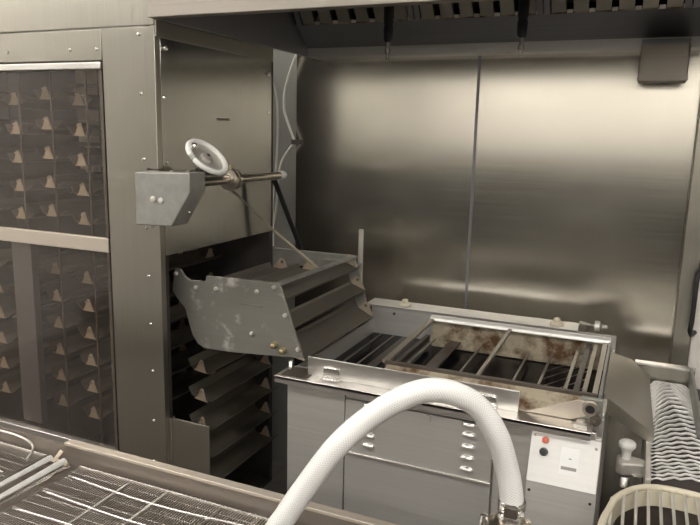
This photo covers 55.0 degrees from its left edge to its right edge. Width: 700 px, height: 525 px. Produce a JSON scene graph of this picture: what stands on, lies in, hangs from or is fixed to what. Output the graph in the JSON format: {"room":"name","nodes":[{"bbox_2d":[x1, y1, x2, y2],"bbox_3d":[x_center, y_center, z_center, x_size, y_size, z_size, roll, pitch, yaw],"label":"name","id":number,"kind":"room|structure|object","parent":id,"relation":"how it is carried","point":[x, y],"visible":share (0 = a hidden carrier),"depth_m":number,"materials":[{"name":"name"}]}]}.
{"room":"commercial bakery kitchen","nodes":[
{"label":"commercial bakery kitchen","id":0,"kind":"room"},
{"bbox_2d":[262,461,286,494],"bbox_3d":[-0.864,1.576,0.409,6.800,0.050,5.940,6,12,23],"label":"floor","id":1,"kind":"structure","parent":0,"point":[278,484],"depth_m":3.20,"materials":[{"name":"tile"}]},
{"bbox_2d":[0,0,272,488],"bbox_3d":[-1.070,0.003,2.749,1.634,2.160,0.723,6,12,23],"label":"tall cabinet","id":2,"kind":"object","parent":1,"relation":"on","point":[162,85],"visible":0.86,"depth_m":2.28,"materials":[{"name":"metal"}]},
{"bbox_2d":[0,128,9,132],"bbox_3d":[-1.408,-0.571,2.853,0.128,0.046,0.572,6,12,23],"label":"tray","id":3,"kind":"object","parent":2,"relation":"in","point":[2,130],"visible":0.02,"depth_m":2.74,"materials":[{"name":"metal"}]},
{"bbox_2d":[0,272,13,278],"bbox_3d":[-1.423,0.055,2.972,0.128,0.046,0.572,6,12,23],"label":"tray","id":4,"kind":"object","parent":2,"relation":"in","point":[5,275],"visible":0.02,"depth_m":2.94,"materials":[{"name":"metal"}]},
{"bbox_2d":[0,318,16,329],"bbox_3d":[-1.428,0.261,3.011,0.128,0.046,0.572,6,12,23],"label":"tray","id":5,"kind":"object","parent":2,"relation":"in","point":[11,322],"visible":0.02,"depth_m":2.97,"materials":[{"name":"metal"}]},
{"bbox_2d":[0,92,36,100],"bbox_3d":[-1.263,-0.679,2.770,0.128,0.046,0.572,6,12,23],"label":"tray","id":6,"kind":"object","parent":2,"relation":"in","point":[1,93],"visible":0.03,"depth_m":2.58,"materials":[{"name":"metal"}]},
{"bbox_2d":[0,245,44,252],"bbox_3d":[-1.421,-0.048,2.952,0.128,0.046,0.572,6,12,23],"label":"tray","id":7,"kind":"object","parent":2,"relation":"in","point":[10,249],"visible":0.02,"depth_m":2.93,"materials":[{"name":"metal"}]},
{"bbox_2d":[0,372,53,392],"bbox_3d":[-1.291,0.463,2.986,0.128,0.046,0.572,6,12,23],"label":"tray","id":8,"kind":"object","parent":2,"relation":"in","point":[10,384],"visible":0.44,"depth_m":2.80,"materials":[{"name":"metal"}]},
{"bbox_2d":[0,349,54,368],"bbox_3d":[-1.288,0.359,2.966,0.128,0.046,0.572,6,12,23],"label":"tray","id":9,"kind":"object","parent":2,"relation":"in","point":[10,359],"visible":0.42,"depth_m":2.79,"materials":[{"name":"metal"}]},
{"bbox_2d":[0,324,56,343],"bbox_3d":[-1.286,0.256,2.947,0.128,0.046,0.572,6,12,23],"label":"tray","id":10,"kind":"object","parent":2,"relation":"in","point":[10,334],"visible":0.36,"depth_m":2.78,"materials":[{"name":"metal"}]},
{"bbox_2d":[0,353,57,379],"bbox_3d":[-1.433,0.467,3.050,0.128,0.046,0.572,6,12,23],"label":"tray","id":11,"kind":"object","parent":2,"relation":"in","point":[4,372],"visible":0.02,"depth_m":3.00,"materials":[{"name":"metal"}]},
{"bbox_2d":[0,328,61,354],"bbox_3d":[-1.431,0.364,3.030,0.128,0.046,0.572,6,12,23],"label":"tray","id":12,"kind":"object","parent":2,"relation":"in","point":[11,346],"visible":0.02,"depth_m":2.99,"materials":[{"name":"metal"}]},
{"bbox_2d":[0,101,71,110],"bbox_3d":[-1.405,-0.674,2.833,0.128,0.046,0.572,6,12,23],"label":"tray","id":13,"kind":"object","parent":2,"relation":"in","point":[4,104],"visible":0.32,"depth_m":2.87,"materials":[{"name":"metal"}]},
{"bbox_2d":[5,122,72,134],"bbox_3d":[-1.124,-0.541,2.733,0.128,0.046,0.572,6,12,23],"label":"tray","id":14,"kind":"object","parent":2,"relation":"in","point":[13,128],"visible":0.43,"depth_m":2.53,"materials":[{"name":"metal"}]},
{"bbox_2d":[7,150,70,162],"bbox_3d":[-1.126,-0.438,2.752,0.128,0.046,0.572,6,12,23],"label":"tray","id":15,"kind":"object","parent":2,"relation":"in","point":[29,157],"visible":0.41,"depth_m":2.54,"materials":[{"name":"metal"}]},
{"bbox_2d":[9,179,70,190],"bbox_3d":[-1.129,-0.335,2.772,0.128,0.046,0.572,6,12,23],"label":"tray","id":16,"kind":"object","parent":2,"relation":"in","point":[33,184],"visible":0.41,"depth_m":2.56,"materials":[{"name":"metal"}]},
{"bbox_2d":[0,246,82,265],"bbox_3d":[-1.278,-0.053,2.888,0.128,0.046,0.572,6,12,23],"label":"tray","id":17,"kind":"object","parent":2,"relation":"in","point":[42,251],"visible":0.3,"depth_m":2.85,"materials":[{"name":"metal"}]},
{"bbox_2d":[0,119,95,127],"bbox_3d":[-1.265,-0.576,2.789,0.128,0.046,0.572,6,12,23],"label":"tray","id":18,"kind":"object","parent":2,"relation":"in","point":[3,122],"visible":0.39,"depth_m":2.65,"materials":[{"name":"metal"}]},
{"bbox_2d":[0,146,96,155],"bbox_3d":[-1.268,-0.472,2.809,0.128,0.046,0.572,6,12,23],"label":"tray","id":19,"kind":"object","parent":2,"relation":"in","point":[4,150],"visible":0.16,"depth_m":2.72,"materials":[{"name":"metal"}]},
{"bbox_2d":[0,167,101,183],"bbox_3d":[-1.270,-0.369,2.828,0.128,0.046,0.572,6,12,23],"label":"tray","id":20,"kind":"object","parent":2,"relation":"in","point":[5,177],"visible":0.62,"depth_m":2.81,"materials":[{"name":"metal"}]},
{"bbox_2d":[3,92,99,109],"bbox_3d":[-1.121,-0.644,2.713,0.128,0.046,0.572,6,12,23],"label":"tray","id":21,"kind":"object","parent":2,"relation":"in","point":[10,100],"visible":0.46,"depth_m":2.53,"materials":[{"name":"metal"}]},
{"bbox_2d":[0,193,103,210],"bbox_3d":[-1.273,-0.266,2.848,0.128,0.046,0.572,6,12,23],"label":"tray","id":22,"kind":"object","parent":2,"relation":"in","point":[5,204],"visible":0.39,"depth_m":2.83,"materials":[{"name":"metal"}]},
{"bbox_2d":[0,265,104,292],"bbox_3d":[-1.280,0.050,2.908,0.128,0.046,0.572,6,12,23],"label":"tray","id":23,"kind":"object","parent":2,"relation":"in","point":[6,284],"visible":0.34,"depth_m":2.82,"materials":[{"name":"metal"}]},
{"bbox_2d":[0,289,107,317],"bbox_3d":[-1.283,0.153,2.927,0.128,0.046,0.572,6,12,23],"label":"tray","id":24,"kind":"object","parent":2,"relation":"in","point":[8,309],"visible":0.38,"depth_m":2.79,"materials":[{"name":"metal"}]},
{"bbox_2d":[11,199,100,218],"bbox_3d":[-1.131,-0.232,2.791,0.128,0.046,0.572,6,12,23],"label":"tray","id":25,"kind":"object","parent":2,"relation":"in","point":[32,211],"visible":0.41,"depth_m":2.58,"materials":[{"name":"metal"}]},
{"bbox_2d":[41,301,79,325],"bbox_3d":[-1.141,0.188,2.871,0.128,0.046,0.572,6,12,23],"label":"tray","id":26,"kind":"object","parent":2,"relation":"in","point":[45,313],"visible":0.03,"depth_m":2.80,"materials":[{"name":"metal"}]},
{"bbox_2d":[40,277,80,299],"bbox_3d":[-1.139,0.085,2.851,0.128,0.046,0.572,6,12,23],"label":"tray","id":27,"kind":"object","parent":2,"relation":"in","point":[43,294],"visible":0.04,"depth_m":2.78,"materials":[{"name":"metal"}]},
{"bbox_2d":[33,86,99,101],"bbox_3d":[-0.979,-0.649,2.649,0.128,0.046,0.572,6,12,23],"label":"tray","id":28,"kind":"object","parent":2,"relation":"in","point":[43,94],"visible":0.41,"depth_m":2.43,"materials":[{"name":"metal"}]},
{"bbox_2d":[38,250,96,272],"bbox_3d":[-1.137,-0.019,2.832,0.128,0.046,0.572,6,12,23],"label":"tray","id":29,"kind":"object","parent":2,"relation":"in","point":[41,267],"visible":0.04,"depth_m":2.78,"materials":[{"name":"metal"}]},
{"bbox_2d":[35,117,100,129],"bbox_3d":[-0.981,-0.546,2.669,0.128,0.046,0.572,6,12,23],"label":"tray","id":30,"kind":"object","parent":2,"relation":"in","point":[45,124],"visible":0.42,"depth_m":2.46,"materials":[{"name":"metal"}]},
{"bbox_2d":[37,146,101,158],"bbox_3d":[-0.984,-0.443,2.688,0.128,0.046,0.572,6,12,23],"label":"tray","id":31,"kind":"object","parent":2,"relation":"in","point":[47,153],"visible":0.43,"depth_m":2.52,"materials":[{"name":"metal"}]},
{"bbox_2d":[39,174,103,187],"bbox_3d":[-0.986,-0.340,2.708,0.128,0.046,0.572,6,12,23],"label":"tray","id":32,"kind":"object","parent":2,"relation":"in","point":[62,181],"visible":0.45,"depth_m":2.55,"materials":[{"name":"metal"}]},
{"bbox_2d":[40,199,104,216],"bbox_3d":[-0.989,-0.237,2.727,0.128,0.046,0.572,6,12,23],"label":"tray","id":33,"kind":"object","parent":2,"relation":"in","point":[65,209],"visible":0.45,"depth_m":2.59,"materials":[{"name":"metal"}]},
{"bbox_2d":[44,252,106,273],"bbox_3d":[-0.994,-0.023,2.768,0.128,0.046,0.572,6,12,23],"label":"tray","id":34,"kind":"object","parent":2,"relation":"in","point":[72,264],"visible":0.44,"depth_m":2.64,"materials":[{"name":"metal"}]},
{"bbox_2d":[43,314,108,350],"bbox_3d":[-1.144,0.291,2.890,0.128,0.046,0.572,6,12,23],"label":"tray","id":35,"kind":"object","parent":2,"relation":"in","point":[56,335],"visible":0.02,"depth_m":2.84,"materials":[{"name":"metal"}]},
{"bbox_2d":[45,280,107,301],"bbox_3d":[-0.996,0.080,2.787,0.128,0.046,0.572,6,12,23],"label":"tray","id":36,"kind":"object","parent":2,"relation":"in","point":[78,289],"visible":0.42,"depth_m":2.65,"materials":[{"name":"metal"}]},
{"bbox_2d":[44,339,110,376],"bbox_3d":[-1.147,0.394,2.910,0.128,0.046,0.572,6,12,23],"label":"tray","id":37,"kind":"object","parent":2,"relation":"in","point":[54,361],"visible":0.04,"depth_m":2.85,"materials":[{"name":"metal"}]},
{"bbox_2d":[47,307,108,328],"bbox_3d":[-0.999,0.183,2.807,0.128,0.046,0.572,6,12,23],"label":"tray","id":38,"kind":"object","parent":2,"relation":"in","point":[76,316],"visible":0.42,"depth_m":2.66,"materials":[{"name":"metal"}]},
{"bbox_2d":[46,363,111,401],"bbox_3d":[-1.149,0.497,2.929,0.128,0.046,0.572,6,12,23],"label":"tray","id":39,"kind":"object","parent":2,"relation":"in","point":[57,385],"visible":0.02,"depth_m":2.86,"materials":[{"name":"metal"}]},
{"bbox_2d":[49,333,109,354],"bbox_3d":[-1.001,0.286,2.826,0.128,0.046,0.572,6,12,23],"label":"tray","id":40,"kind":"object","parent":2,"relation":"in","point":[76,342],"visible":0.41,"depth_m":2.67,"materials":[{"name":"metal"}]},
{"bbox_2d":[50,357,111,380],"bbox_3d":[-1.004,0.389,2.846,0.128,0.046,0.572,6,12,23],"label":"tray","id":41,"kind":"object","parent":2,"relation":"in","point":[77,367],"visible":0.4,"depth_m":2.68,"materials":[{"name":"metal"}]},
{"bbox_2d":[52,382,109,406],"bbox_3d":[-1.006,0.492,2.866,0.128,0.046,0.572,6,12,23],"label":"tray","id":42,"kind":"object","parent":2,"relation":"in","point":[78,393],"visible":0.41,"depth_m":2.69,"materials":[{"name":"metal"}]},
{"bbox_2d":[66,92,99,106],"bbox_3d":[-0.837,-0.615,2.593,0.128,0.046,0.572,6,12,23],"label":"tray","id":43,"kind":"object","parent":2,"relation":"in","point":[77,100],"visible":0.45,"depth_m":2.36,"materials":[{"name":"metal"}]},
{"bbox_2d":[67,123,101,136],"bbox_3d":[-0.840,-0.511,2.612,0.128,0.046,0.572,6,12,23],"label":"tray","id":44,"kind":"object","parent":2,"relation":"in","point":[78,130],"visible":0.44,"depth_m":2.38,"materials":[{"name":"metal"}]},
{"bbox_2d":[69,153,102,165],"bbox_3d":[-0.842,-0.408,2.632,0.128,0.046,0.572,6,12,23],"label":"tray","id":45,"kind":"object","parent":2,"relation":"in","point":[80,159],"visible":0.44,"depth_m":2.41,"materials":[{"name":"metal"}]},
{"bbox_2d":[70,183,103,195],"bbox_3d":[-0.845,-0.305,2.651,0.128,0.046,0.572,6,12,23],"label":"tray","id":46,"kind":"object","parent":2,"relation":"in","point":[82,189],"visible":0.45,"depth_m":2.44,"materials":[{"name":"metal"}]},
{"bbox_2d":[72,210,104,224],"bbox_3d":[-0.847,-0.202,2.671,0.128,0.046,0.572,6,12,23],"label":"tray","id":47,"kind":"object","parent":2,"relation":"in","point":[84,218],"visible":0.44,"depth_m":2.46,"materials":[{"name":"metal"}]},
{"bbox_2d":[76,274,172,311],"bbox_3d":[-0.855,0.114,2.731,0.128,0.046,0.572,6,12,23],"label":"tray","id":48,"kind":"object","parent":2,"relation":"in","point":[88,303],"visible":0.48,"depth_m":2.55,"materials":[{"name":"metal"}]},
{"bbox_2d":[75,252,182,283],"bbox_3d":[-0.852,0.011,2.711,0.128,0.046,0.572,6,12,23],"label":"tray","id":49,"kind":"object","parent":2,"relation":"in","point":[86,276],"visible":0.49,"depth_m":2.52,"materials":[{"name":"metal"}]},
{"bbox_2d":[78,298,180,339],"bbox_3d":[-0.857,0.217,2.751,0.128,0.046,0.572,6,12,23],"label":"tray","id":50,"kind":"object","parent":2,"relation":"in","point":[88,330],"visible":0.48,"depth_m":2.58,"materials":[{"name":"metal"}]},
{"bbox_2d":[79,319,184,366],"bbox_3d":[-0.860,0.321,2.770,0.128,0.046,0.572,6,12,23],"label":"tray","id":51,"kind":"object","parent":2,"relation":"in","point":[89,357],"visible":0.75,"depth_m":2.60,"materials":[{"name":"metal"}]},
{"bbox_2d":[81,344,185,392],"bbox_3d":[-0.862,0.424,2.790,0.128,0.046,0.572,6,12,23],"label":"tray","id":52,"kind":"object","parent":2,"relation":"in","point":[91,383],"visible":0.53,"depth_m":2.62,"materials":[{"name":"metal"}]},
{"bbox_2d":[82,369,186,418],"bbox_3d":[-0.865,0.527,2.809,0.128,0.046,0.572,6,12,23],"label":"tray","id":53,"kind":"object","parent":2,"relation":"in","point":[92,409],"visible":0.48,"depth_m":2.64,"materials":[{"name":"metal"}]},
{"bbox_2d":[107,248,221,271],"bbox_3d":[-0.710,0.006,2.647,0.128,0.046,0.572,6,12,23],"label":"tray","id":54,"kind":"object","parent":2,"relation":"in","point":[190,258],"visible":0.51,"depth_m":2.79,"materials":[{"name":"metal"}]},
{"bbox_2d":[170,303,187,323],"bbox_3d":[-0.715,0.213,2.687,0.128,0.046,0.572,6,12,23],"label":"tray","id":55,"kind":"object","parent":2,"relation":"in","point":[177,312],"visible":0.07,"depth_m":2.77,"materials":[{"name":"metal"}]},
{"bbox_2d":[170,324,194,349],"bbox_3d":[-0.717,0.316,2.706,0.128,0.046,0.572,6,12,23],"label":"tray","id":56,"kind":"object","parent":2,"relation":"in","point":[183,335],"visible":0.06,"depth_m":2.81,"materials":[{"name":"metal"}]},
{"bbox_2d":[171,344,203,374],"bbox_3d":[-0.720,0.419,2.726,0.128,0.046,0.572,6,12,23],"label":"tray","id":57,"kind":"object","parent":2,"relation":"in","point":[179,361],"visible":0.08,"depth_m":2.84,"materials":[{"name":"metal"}]},
{"bbox_2d":[169,272,212,297],"bbox_3d":[-0.712,0.109,2.667,0.128,0.046,0.572,6,12,23],"label":"tray","id":58,"kind":"object","parent":2,"relation":"in","point":[196,276],"visible":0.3,"depth_m":2.87,"materials":[{"name":"metal"}]},
{"bbox_2d":[172,369,214,400],"bbox_3d":[-0.722,0.522,2.745,0.128,0.046,0.572,6,12,23],"label":"tray","id":59,"kind":"object","parent":2,"relation":"in","point":[180,384],"visible":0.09,"depth_m":2.87,"materials":[{"name":"metal"}]},
{"bbox_2d":[135,139,286,227],"bbox_3d":[-0.400,-0.279,2.244,0.226,0.262,0.710,6,12,23],"label":"mechanism","id":60,"kind":"object","parent":2,"relation":"attached to","point":[163,198],"visible":1,"depth_m":1.96,"materials":[{"name":"metal"}]},
{"bbox_2d":[188,349,246,373],"bbox_3d":[-0.447,0.340,2.646,0.126,0.049,0.482,6,12,23],"label":"tray","id":61,"kind":"object","parent":2,"relation":"in","point":[209,360],"visible":0.48,"depth_m":2.54,"materials":[{"name":"metal"}]},
{"bbox_2d":[189,377,276,429],"bbox_3d":[-0.452,0.556,2.687,0.126,0.049,0.482,6,12,23],"label":"tray","id":62,"kind":"object","parent":2,"relation":"in","point":[217,412],"visible":0.83,"depth_m":2.68,"materials":[{"name":"metal"}]},
{"bbox_2d":[189,354,277,402],"bbox_3d":[-0.450,0.448,2.667,0.126,0.049,0.482,6,12,23],"label":"tray","id":63,"kind":"object","parent":2,"relation":"in","point":[214,386],"visible":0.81,"depth_m":2.66,"materials":[{"name":"metal"}]},
{"bbox_2d":[210,402,277,457],"bbox_3d":[-0.455,0.664,2.708,0.126,0.049,0.482,6,12,23],"label":"tray","id":64,"kind":"object","parent":2,"relation":"in","point":[222,437],"visible":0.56,"depth_m":2.73,"materials":[{"name":"metal"}]},
{"bbox_2d":[210,426,277,477],"bbox_3d":[-0.458,0.772,2.728,0.126,0.049,0.482,6,12,23],"label":"tray","id":65,"kind":"object","parent":2,"relation":"in","point":[227,461],"visible":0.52,"depth_m":2.76,"materials":[{"name":"metal"}]},
{"bbox_2d":[273,73,278,245],"bbox_3d":[-0.310,-0.426,2.753,0.042,0.726,0.010,6,12,23],"label":"cable","id":66,"kind":"object","parent":2,"relation":"attached to","point":[274,84],"visible":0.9,"depth_m":2.73,"materials":[{"name":"grey metal"}]},
{"bbox_2d":[0,427,398,524],"bbox_3d":[-0.869,0.893,1.595,1.940,0.850,0.465,6,12,23],"label":"table","id":67,"kind":"object","parent":1,"relation":"on","point":[239,496],"visible":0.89,"depth_m":1.60,"materials":[{"name":"metal"}]},
{"bbox_2d":[0,429,47,480],"bbox_3d":[-1.230,0.467,1.673,0.838,0.037,0.433,6,12,23],"label":"screen","id":68,"kind":"object","parent":67,"relation":"on","point":[32,451],"visible":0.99,"depth_m":1.69,"materials":[{"name":"silver metal"}]},
{"bbox_2d":[0,455,52,487],"bbox_3d":[-0.825,0.519,1.491,0.017,0.017,0.405,6,12,23],"label":"rod","id":69,"kind":"object","parent":67,"relation":"on","point":[46,460],"visible":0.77,"depth_m":1.61,"materials":[{"name":"metal"}]},
{"bbox_2d":[0,458,66,499],"bbox_3d":[-0.783,0.523,1.473,0.019,0.019,0.405,6,12,23],"label":"rod","id":70,"kind":"object","parent":67,"relation":"on","point":[57,465],"visible":1,"depth_m":1.57,"materials":[{"name":"metal"}]},
{"bbox_2d":[50,450,68,466],"bbox_3d":[-0.708,0.482,1.655,0.047,0.027,0.035,6,12,23],"label":"hook","id":71,"kind":"object","parent":67,"relation":"attached to","point":[55,459],"visible":1,"depth_m":1.65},
{"bbox_2d":[0,466,268,524],"bbox_3d":[-0.369,0.568,1.303,0.813,0.016,0.419,6,12,23],"label":"wire rack","id":72,"kind":"object","parent":67,"relation":"on","point":[129,482],"visible":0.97,"depth_m":1.47,"materials":[{"name":"silver metal"}]},
{"bbox_2d":[265,378,532,524],"bbox_3d":[0.079,0.793,1.244,0.526,1.222,0.139,2,11,1],"label":"hose","id":73,"kind":"object","parent":1,"relation":"on","point":[511,505],"visible":1,"depth_m":1.13,"materials":[{"name":"white plastic"}]},
{"bbox_2d":[274,298,615,524],"bbox_3d":[0.316,0.715,2.330,1.027,0.982,0.902,6,12,23],"label":"fryer","id":74,"kind":"object","parent":1,"relation":"on","point":[431,463],"depth_m":1.95,"materials":[{"name":"metal"}]},
{"bbox_2d":[173,229,366,368],"bbox_3d":[-0.236,0.088,2.489,0.498,0.362,0.748,6,12,23],"label":"chute","id":75,"kind":"object","parent":74,"relation":"on","point":[228,314],"visible":0.94,"depth_m":2.19,"materials":[{"name":"metal"}]},
{"bbox_2d":[223,258,286,278],"bbox_3d":[-0.377,0.052,2.481,0.108,0.058,0.518,6,12,23],"label":"tray","id":76,"kind":"object","parent":75,"relation":"on","point":[257,271],"visible":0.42,"depth_m":2.61,"materials":[{"name":"metal"}]},
{"bbox_2d":[232,190,317,268],"bbox_3d":[-0.258,-0.116,2.298,0.310,0.288,0.011,-1,11,-13],"label":"rod","id":77,"kind":"object","parent":75,"relation":"attached to","point":[273,230],"visible":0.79,"depth_m":2.31,"materials":[{"name":"grey metal"}]},
{"bbox_2d":[251,260,314,281],"bbox_3d":[-0.258,0.058,2.429,0.108,0.058,0.518,6,12,23],"label":"tray","id":78,"kind":"object","parent":75,"relation":"on","point":[295,269],"visible":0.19,"depth_m":2.55,"materials":[{"name":"metal"}]},
{"bbox_2d":[272,180,302,249],"bbox_3d":[-0.248,-0.188,2.698,0.021,0.294,0.154,12,15,43],"label":"support strut","id":79,"kind":"object","parent":75,"relation":"attached to","point":[275,182],"visible":1,"depth_m":2.69,"materials":[{"name":"black metal"}]},
{"bbox_2d":[281,254,359,299],"bbox_3d":[-0.119,0.043,2.398,0.088,0.058,0.608,6,12,23],"label":"tray","id":80,"kind":"object","parent":75,"relation":"in","point":[292,289],"visible":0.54,"depth_m":2.38,"materials":[{"name":"metal"}]},
{"bbox_2d":[289,276,366,327],"bbox_3d":[-0.089,0.130,2.401,0.088,0.058,0.608,6,12,23],"label":"tray","id":81,"kind":"object","parent":75,"relation":"in","point":[305,312],"visible":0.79,"depth_m":2.40,"materials":[{"name":"metal"}]},
{"bbox_2d":[296,302,373,360],"bbox_3d":[-0.067,0.232,2.409,0.098,0.060,0.608,6,12,23],"label":"tray","id":82,"kind":"object","parent":75,"relation":"in","point":[316,336],"visible":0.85,"depth_m":2.42,"materials":[{"name":"metal"}]},
{"bbox_2d":[382,314,611,440],"bbox_3d":[0.464,0.338,2.139,0.665,0.122,0.690,6,12,23],"label":"metal frame","id":83,"kind":"object","parent":74,"relation":"on","point":[581,351],"visible":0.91,"depth_m":2.29,"materials":[{"name":"metal"}]},
{"bbox_2d":[561,466,575,471],"bbox_3d":[0.556,0.525,1.712,0.038,0.007,0.004,6,12,23],"label":"print","id":84,"kind":"object","parent":74,"relation":"attached to","point":[563,468],"depth_m":1.71},
{"bbox_2d":[597,484,699,524],"bbox_3d":[0.655,0.988,1.430,0.324,0.798,0.633,6,12,23],"label":"round basket","id":85,"kind":"object","parent":1,"relation":"on","point":[642,504],"visible":1,"depth_m":1.62,"materials":[{"name":"beige plastic"}]},
{"bbox_2d":[615,359,699,492],"bbox_3d":[1.101,0.855,2.015,0.608,0.862,0.810,6,12,23],"label":"conveyor","id":86,"kind":"object","parent":1,"relation":"on","point":[672,459],"visible":0.95,"depth_m":1.91,"materials":[{"name":"metal"}]},
{"bbox_2d":[603,352,653,442],"bbox_3d":[0.891,0.398,2.139,0.140,0.125,0.557,6,12,23],"label":"slide","id":87,"kind":"object","parent":86,"relation":"on","point":[627,393],"visible":0.9,"depth_m":2.01,"materials":[{"name":"metal"}]},
{"bbox_2d":[668,98,699,363],"bbox_3d":[0.377,-0.360,2.860,6.800,2.900,0.100,6,12,23],"label":"wall","id":88,"kind":"structure","parent":0,"point":[699,98],"depth_m":2.47,"materials":[{"name":"grey metal"}]},
{"bbox_2d":[272,49,296,464],"bbox_3d":[-0.687,-0.116,3.317,0.943,2.200,0.004,6,12,23],"label":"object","id":89,"kind":"structure","parent":88,"relation":"attached to","point":[282,61],"depth_m":3.10,"materials":[{"name":"grey metal"}]},
{"bbox_2d":[291,139,298,144],"bbox_3d":[-0.245,-0.540,3.017,0.018,0.022,0.044,6,12,23],"label":"clip","id":90,"kind":"object","parent":88,"relation":"attached to","point":[293,142],"visible":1,"depth_m":3.00,"materials":[{"name":"metal"}]},
{"bbox_2d":[274,144,293,223],"bbox_3d":[-0.310,-0.337,3.069,0.130,0.422,0.012,6,12,23],"label":"hanging cable","id":91,"kind":"object","parent":90,"relation":"hanging from","point":[291,146],"visible":0.62,"depth_m":3.06,"materials":[{"name":"grey plastic"}]},
{"bbox_2d":[283,54,296,139],"bbox_3d":[-0.265,-0.744,2.976,0.072,0.401,0.012,6,12,23],"label":"cable","id":92,"kind":"object","parent":90,"relation":"attached to","point":[295,55],"visible":0.85,"depth_m":2.98,"materials":[{"name":"grey plastic"}]},
{"bbox_2d":[294,8,479,365],"bbox_3d":[0.119,-0.031,2.974,0.813,2.200,0.006,6,12,23],"label":"panel","id":93,"kind":"object","parent":88,"relation":"attached to","point":[384,149],"depth_m":2.89,"materials":[{"name":"metal"}]},
{"bbox_2d":[147,0,699,59],"bbox_3d":[0.337,-1.060,2.091,1.539,0.681,1.078,6,12,23],"label":"exhaust hood","id":94,"kind":"object","parent":88,"relation":"attached to","point":[290,26],"visible":0.96,"depth_m":2.42,"materials":[{"name":"metal"}]},
{"bbox_2d":[384,6,393,59],"bbox_3d":[0.145,-1.090,2.400,0.038,0.705,0.038,6,12,23],"label":"spray nozzle","id":95,"kind":"object","parent":94,"relation":"attached to","point":[388,11],"visible":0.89,"depth_m":2.43,"materials":[{"name":"metal"}]},
{"bbox_2d":[517,0,529,56],"bbox_3d":[0.586,-1.044,2.213,0.038,0.705,0.038,6,12,23],"label":"spray nozzle","id":96,"kind":"object","parent":94,"relation":"attached to","point":[523,5],"visible":1,"depth_m":2.25,"materials":[{"name":"metal"}]},
{"bbox_2d":[637,38,690,83],"bbox_3d":[1.066,-0.686,2.285,0.154,0.142,0.123,6,12,23],"label":"box","id":97,"kind":"object","parent":94,"relation":"hanging from","point":[661,60],"visible":1,"depth_m":2.24,"materials":[{"name":"metal"}]},
{"bbox_2d":[464,56,480,308],"bbox_3d":[0.490,0.112,2.830,0.011,1.990,0.004,6,12,23],"label":"trim","id":98,"kind":"structure","parent":88,"relation":"attached to","point":[479,57],"depth_m":2.74,"materials":[{"name":"metal"}]},
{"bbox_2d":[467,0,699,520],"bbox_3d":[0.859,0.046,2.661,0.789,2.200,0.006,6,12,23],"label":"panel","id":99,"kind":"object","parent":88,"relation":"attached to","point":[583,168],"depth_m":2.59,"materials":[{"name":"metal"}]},
{"bbox_2d":[669,103,699,365],"bbox_3d":[1.239,0.130,2.483,0.058,2.120,0.050,6,12,23],"label":"trim","id":100,"kind":"structure","parent":88,"relation":"attached to","point":[690,258],"depth_m":2.44,"materials":[{"name":"metal"}]},
{"bbox_2d":[687,263,699,388],"bbox_3d":[1.652,0.189,2.276,0.903,2.060,0.112,6,12,23],"label":"door","id":101,"kind":"structure","parent":88,"relation":"in","point":[693,330],"depth_m":2.47,"materials":[{"name":"paint"}]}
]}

